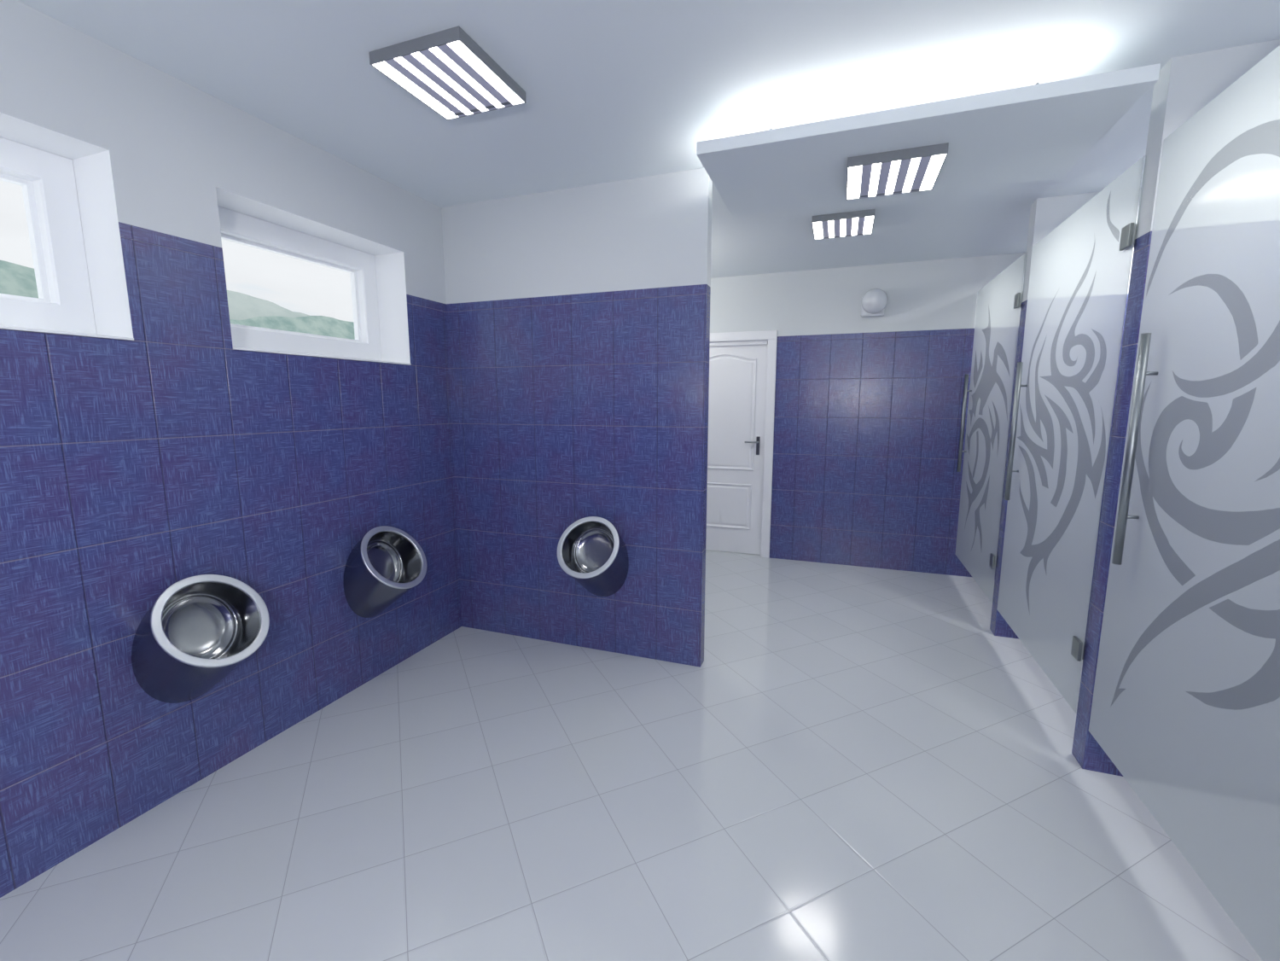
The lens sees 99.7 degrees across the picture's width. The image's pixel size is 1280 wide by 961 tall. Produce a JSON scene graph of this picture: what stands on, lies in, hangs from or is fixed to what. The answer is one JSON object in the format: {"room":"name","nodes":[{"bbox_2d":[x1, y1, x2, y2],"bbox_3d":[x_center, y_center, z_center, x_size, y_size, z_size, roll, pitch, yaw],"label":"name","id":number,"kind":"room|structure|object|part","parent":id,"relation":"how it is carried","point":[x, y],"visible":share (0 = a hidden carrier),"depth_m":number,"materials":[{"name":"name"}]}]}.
{"room":"public restroom","nodes":[
{"label":"public restroom","id":0,"kind":"room"},
{"bbox_2d":[0,0,461,897],"bbox_3d":[-1.623,-0.192,2.426,0.260,2.552,6.588,3,9,20],"label":"wall","id":1,"kind":"structure","parent":0,"point":[130,470],"depth_m":1.92,"materials":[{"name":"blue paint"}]},
{"bbox_2d":[0,137,133,340],"bbox_3d":[-1.983,-0.706,1.379,0.279,0.591,0.933,3,9,20],"label":"window","id":2,"kind":"structure","parent":1,"relation":"in","point":[63,305],"depth_m":1.76,"materials":[{"name":"white plastic"}]},
{"bbox_3d":[-2.070,-0.720,1.410,0.055,0.572,0.932,3,9,20],"label":"frame","id":3,"kind":"part","parent":2,"relation":"part of","materials":[{"name":"white plastic"}]},
{"bbox_3d":[-1.972,-0.427,1.415,0.254,0.029,0.933,3,9,20],"label":"sill","id":4,"kind":"part","parent":2,"relation":"part of","materials":[{"name":"white plastic"}]},
{"bbox_2d":[131,574,269,703],"bbox_3d":[-1.626,0.586,1.988,0.431,0.481,0.358,3,9,20],"label":"urinal","id":5,"kind":"object","parent":1,"relation":"attached to","point":[201,627],"visible":1,"depth_m":1.95,"materials":[{"name":"silver metal"}]},
{"bbox_2d":[162,581,260,658],"bbox_3d":[-1.554,0.524,1.952,0.230,0.295,0.303,3,9,20],"label":"bowl","id":6,"kind":"object","parent":5,"relation":"on","point":[200,619],"depth_m":2.01,"materials":[{"name":"silver metal"}]},
{"bbox_2d":[217,205,411,365],"bbox_3d":[-1.551,-0.872,2.542,0.279,0.591,0.933,3,9,20],"label":"window","id":7,"kind":"structure","parent":1,"relation":"in","point":[236,227],"depth_m":2.62,"materials":[{"name":"white plastic"}]},
{"bbox_3d":[-1.539,-0.594,2.578,0.254,0.029,0.933,3,9,20],"label":"sill","id":8,"kind":"part","parent":7,"relation":"part of","materials":[{"name":"white plastic"}]},
{"bbox_2d":[343,525,426,617],"bbox_3d":[-1.334,0.474,2.775,0.431,0.481,0.358,3,9,20],"label":"urinal","id":9,"kind":"object","parent":1,"relation":"attached to","point":[369,588],"visible":1,"depth_m":2.73,"materials":[{"name":"silver metal"}]},
{"bbox_2d":[366,531,421,582],"bbox_3d":[-1.261,0.412,2.739,0.230,0.295,0.303,3,9,20],"label":"bowl","id":10,"kind":"object","parent":9,"relation":"on","point":[398,555],"depth_m":2.83,"materials":[{"name":"silver metal"}]},
{"bbox_2d":[441,168,712,667],"bbox_3d":[-0.397,-0.286,3.084,1.581,2.552,0.082,3,9,20],"label":"wall partition","id":11,"kind":"structure","parent":0,"point":[578,317],"depth_m":2.99,"materials":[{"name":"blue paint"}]},
{"bbox_2d":[556,516,628,596],"bbox_3d":[-0.246,0.437,3.028,0.358,0.481,0.431,3,9,20],"label":"urinal","id":12,"kind":"object","parent":11,"relation":"attached to","point":[590,549],"visible":1,"depth_m":3.00,"materials":[{"name":"silver metal"}]},
{"bbox_2d":[562,521,613,572],"bbox_3d":[-0.272,0.382,2.947,0.303,0.295,0.230,3,9,20],"label":"bowl","id":13,"kind":"object","parent":12,"relation":"on","point":[587,546],"depth_m":3.02,"materials":[{"name":"silver metal"}]},
{"bbox_2d":[0,549,1262,960],"bbox_3d":[0.622,1.229,1.859,4.520,0.100,6.708,3,9,20],"label":"floor","id":14,"kind":"structure","parent":0,"point":[853,765],"depth_m":1.86,"materials":[{"name":"white tile"}]},
{"bbox_2d":[17,0,1279,278],"bbox_3d":[0.622,-1.397,1.484,4.520,0.100,6.708,3,9,20],"label":"ceiling","id":15,"kind":"structure","parent":0,"point":[615,90],"depth_m":1.87,"materials":[{"name":"white paint"}]},
{"bbox_2d":[369,25,526,120],"bbox_3d":[-0.645,-1.381,1.859,0.352,0.038,0.372,3,9,20],"label":"recessed light","id":16,"kind":"object","parent":15,"relation":"in","point":[446,70],"visible":1,"depth_m":1.80,"materials":[{"name":"grey plastic"}]},
{"bbox_2d":[373,61,458,118],"bbox_3d":[-0.782,-1.375,1.911,0.052,0.003,0.364,3,9,20],"label":"diffuser","id":17,"kind":"object","parent":16,"relation":"attached to","point":[387,68],"depth_m":1.89,"materials":[{"name":"white plastic"}]},
{"bbox_2d":[395,57,472,114],"bbox_3d":[-0.708,-1.371,1.884,0.032,0.003,0.364,3,9,20],"label":"diffuser","id":18,"kind":"object","parent":16,"relation":"attached to","point":[405,64],"depth_m":1.87,"materials":[{"name":"white plastic"}]},
{"bbox_2d":[412,52,488,110],"bbox_3d":[-0.643,-1.367,1.861,0.032,0.003,0.364,3,9,20],"label":"diffuser","id":19,"kind":"object","parent":16,"relation":"attached to","point":[423,60],"depth_m":1.84,"materials":[{"name":"white plastic"}]},
{"bbox_2d":[429,46,504,107],"bbox_3d":[-0.579,-1.364,1.837,0.032,0.003,0.364,3,9,20],"label":"diffuser","id":20,"kind":"object","parent":16,"relation":"attached to","point":[439,54],"depth_m":1.82,"materials":[{"name":"white plastic"}]},
{"bbox_2d":[447,40,523,104],"bbox_3d":[-0.506,-1.360,1.811,0.048,0.003,0.364,3,9,20],"label":"diffuser","id":21,"kind":"object","parent":16,"relation":"attached to","point":[464,51],"depth_m":1.79,"materials":[{"name":"white plastic"}]},
{"bbox_2d":[811,209,875,239],"bbox_3d":[1.272,-1.599,3.390,0.352,0.038,0.372,3,9,20],"label":"recessed light","id":22,"kind":"object","parent":15,"relation":"in","point":[857,223],"visible":1,"depth_m":3.32,"materials":[{"name":"grey plastic"}]},
{"bbox_2d":[812,221,823,238],"bbox_3d":[1.135,-1.593,3.442,0.052,0.003,0.364,3,9,20],"label":"diffuser","id":23,"kind":"object","parent":22,"relation":"attached to","point":[817,227],"depth_m":3.43,"materials":[{"name":"white plastic"}]},
{"bbox_2d":[827,220,834,237],"bbox_3d":[1.210,-1.589,3.415,0.032,0.003,0.364,3,9,20],"label":"diffuser","id":24,"kind":"object","parent":22,"relation":"attached to","point":[830,223],"depth_m":3.40,"materials":[{"name":"white plastic"}]},
{"bbox_2d":[840,219,845,236],"bbox_3d":[1.274,-1.586,3.392,0.032,0.003,0.364,3,9,20],"label":"diffuser","id":25,"kind":"object","parent":22,"relation":"attached to","point":[842,221],"depth_m":3.39,"materials":[{"name":"white plastic"}]},
{"bbox_2d":[851,217,858,235],"bbox_3d":[1.339,-1.583,3.368,0.032,0.003,0.364,3,9,20],"label":"diffuser","id":26,"kind":"object","parent":22,"relation":"attached to","point":[854,220],"depth_m":3.36,"materials":[{"name":"white plastic"}]},
{"bbox_2d":[862,215,873,233],"bbox_3d":[1.411,-1.579,3.342,0.048,0.003,0.364,3,9,20],"label":"diffuser","id":27,"kind":"object","parent":22,"relation":"attached to","point":[868,221],"depth_m":3.32,"materials":[{"name":"white plastic"}]},
{"bbox_2d":[696,63,1160,216],"bbox_3d":[1.019,-1.367,2.205,1.425,0.162,0.755,3,9,20],"label":"panel","id":28,"kind":"object","parent":15,"relation":"hanging from","point":[1038,131],"visible":1,"depth_m":2.01,"materials":[{"name":"white paint"}]},
{"bbox_2d":[846,142,948,199],"bbox_3d":[1.049,-1.273,2.248,0.352,0.038,0.372,3,9,20],"label":"ceiling lamp","id":29,"kind":"object","parent":28,"relation":"attached to","point":[913,169],"visible":1,"depth_m":2.18,"materials":[{"name":"grey plastic"}]},
{"bbox_2d":[847,165,861,198],"bbox_3d":[0.912,-1.266,2.300,0.052,0.003,0.364,3,9,20],"label":"diffuser","id":30,"kind":"object","parent":29,"relation":"attached to","point":[854,172],"depth_m":2.29,"materials":[{"name":"white plastic"}]},
{"bbox_2d":[868,162,881,196],"bbox_3d":[0.986,-1.263,2.273,0.032,0.003,0.364,3,9,20],"label":"diffuser","id":31,"kind":"object","parent":29,"relation":"attached to","point":[875,169],"depth_m":2.26,"materials":[{"name":"white plastic"}]},
{"bbox_2d":[885,160,901,194],"bbox_3d":[1.051,-1.259,2.249,0.032,0.003,0.364,3,9,20],"label":"diffuser","id":32,"kind":"object","parent":29,"relation":"attached to","point":[893,167],"depth_m":2.23,"materials":[{"name":"white plastic"}]},
{"bbox_2d":[902,157,920,191],"bbox_3d":[1.115,-1.256,2.226,0.032,0.003,0.364,3,9,20],"label":"diffuser","id":33,"kind":"object","parent":29,"relation":"attached to","point":[911,172],"depth_m":2.21,"materials":[{"name":"white plastic"}]},
{"bbox_2d":[919,153,946,190],"bbox_3d":[1.188,-1.252,2.199,0.048,0.003,0.364,3,9,20],"label":"diffuser","id":34,"kind":"object","parent":29,"relation":"attached to","point":[933,163],"depth_m":2.17,"materials":[{"name":"white plastic"}]},
{"bbox_2d":[709,252,1026,579],"bbox_3d":[1.773,-0.522,4.737,4.500,2.552,0.140,3,9,20],"label":"wall","id":35,"kind":"structure","parent":0,"point":[868,415],"depth_m":4.60,"materials":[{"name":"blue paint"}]},
{"bbox_2d":[705,330,777,558],"bbox_3d":[0.783,-0.331,5.119,0.952,2.065,0.146,3,9,20],"label":"door","id":36,"kind":"structure","parent":35,"relation":"in","point":[742,365],"depth_m":5.03,"materials":[{"name":"white paint"}]},
{"bbox_3d":[0.780,0.239,5.188,0.568,0.433,0.011,3,9,20],"label":"panel","id":37,"kind":"part","parent":36,"relation":"part of","materials":[{"name":"white paint"}]},
{"bbox_3d":[0.780,-0.640,5.062,0.592,1.076,0.011,3,9,20],"label":"panel","id":38,"kind":"part","parent":36,"relation":"part of","materials":[{"name":"white paint"}]},
{"bbox_3d":[1.031,-0.354,4.982,0.126,0.020,0.050,3,9,20],"label":"lever","id":39,"kind":"part","parent":36,"relation":"part of","materials":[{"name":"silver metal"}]},
{"bbox_3d":[1.090,-0.321,4.994,0.032,0.170,0.008,3,9,20],"label":"handle","id":40,"kind":"part","parent":36,"relation":"part of","materials":[{"name":"grey metal"}]},
{"bbox_2d":[860,288,887,317],"bbox_3d":[1.905,-1.450,4.389,0.196,0.210,0.170,3,9,20],"label":"sconce","id":41,"kind":"object","parent":35,"relation":"attached to","point":[874,302],"visible":1,"depth_m":4.34,"materials":[{"name":"white glass"}]},
{"bbox_2d":[989,186,1141,639],"bbox_3d":[2.832,-0.275,3.003,1.303,2.552,0.110,3,9,20],"label":"wall","id":42,"kind":"structure","parent":0,"point":[1047,213],"depth_m":3.08,"materials":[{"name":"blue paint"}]},
{"bbox_2d":[955,252,1025,602],"bbox_3d":[2.405,-0.349,3.808,0.063,2.106,1.180,3,9,20],"label":"door","id":43,"kind":"structure","parent":42,"relation":"in","point":[998,305],"depth_m":3.69,"materials":[{"name":"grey glass"}]},
{"bbox_3d":[2.557,-0.450,4.280,0.025,0.767,0.025,3,9,20],"label":"handle","id":44,"kind":"part","parent":43,"relation":"part of","materials":[{"name":"silver metal"}]},
{"bbox_2d":[1071,39,1279,776],"bbox_3d":[2.376,-0.100,1.779,1.303,2.552,0.105,3,9,20],"label":"wall","id":45,"kind":"structure","parent":0,"point":[1185,84],"depth_m":1.91,"materials":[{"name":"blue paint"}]},
{"bbox_2d":[997,156,1144,713],"bbox_3d":[1.955,-0.176,2.600,0.064,2.106,1.190,3,9,20],"label":"door","id":46,"kind":"structure","parent":45,"relation":"in","point":[1067,372],"depth_m":2.42,"materials":[{"name":"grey glass"}]},
{"bbox_3d":[2.089,-0.270,3.022,0.025,0.767,0.025,3,9,20],"label":"handle","id":47,"kind":"part","parent":46,"relation":"part of","materials":[{"name":"silver metal"}]},
{"bbox_3d":[1.923,0.075,0.560,1.303,2.552,0.110,3,9,20],"label":"wall","id":48,"kind":"structure","parent":0,"visible":0},
{"bbox_2d":[1088,45,1279,960],"bbox_3d":[1.510,-0.005,1.404,0.064,2.106,1.144,3,9,20],"label":"door","id":49,"kind":"structure","parent":48,"relation":"in","point":[1185,706],"depth_m":1.48,"materials":[{"name":"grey glass"}]},
{"bbox_3d":[1.633,-0.095,1.798,0.025,0.767,0.025,3,9,20],"label":"handle","id":50,"kind":"part","parent":49,"relation":"part of","materials":[{"name":"silver metal"}]},
{"bbox_3d":[1.653,0.123,1.821,0.042,0.012,0.012,3,9,20],"label":"post","id":51,"kind":"part","parent":49,"relation":"part of","materials":[{"name":"silver metal"}]},
{"bbox_3d":[1.653,-0.347,1.754,0.042,0.012,0.012,3,9,20],"label":"post","id":52,"kind":"part","parent":49,"relation":"part of","materials":[{"name":"silver metal"}]},
{"label":"outside","id":53,"kind":"structure","parent":0,"visible":0},
{"label":"ground","id":54,"kind":"structure","parent":53,"visible":0},
{"bbox_2d":[0,260,354,339],"bbox_3d":[-83.839,-11.994,43.177,32.400,21.576,260.000,3,9,20],"label":"hill","id":55,"kind":"structure","parent":54,"relation":"on","point":[15,279],"depth_m":90.96,"materials":[{"name":"green plant"}]},
{"bbox_2d":[226,290,309,319],"bbox_3d":[-195.240,-30.050,92.809,75.600,54.126,560.000,3,9,20],"label":"ridge","id":56,"kind":"object","parent":54,"relation":"on","point":[241,306],"visible":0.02,"depth_m":201.52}
]}

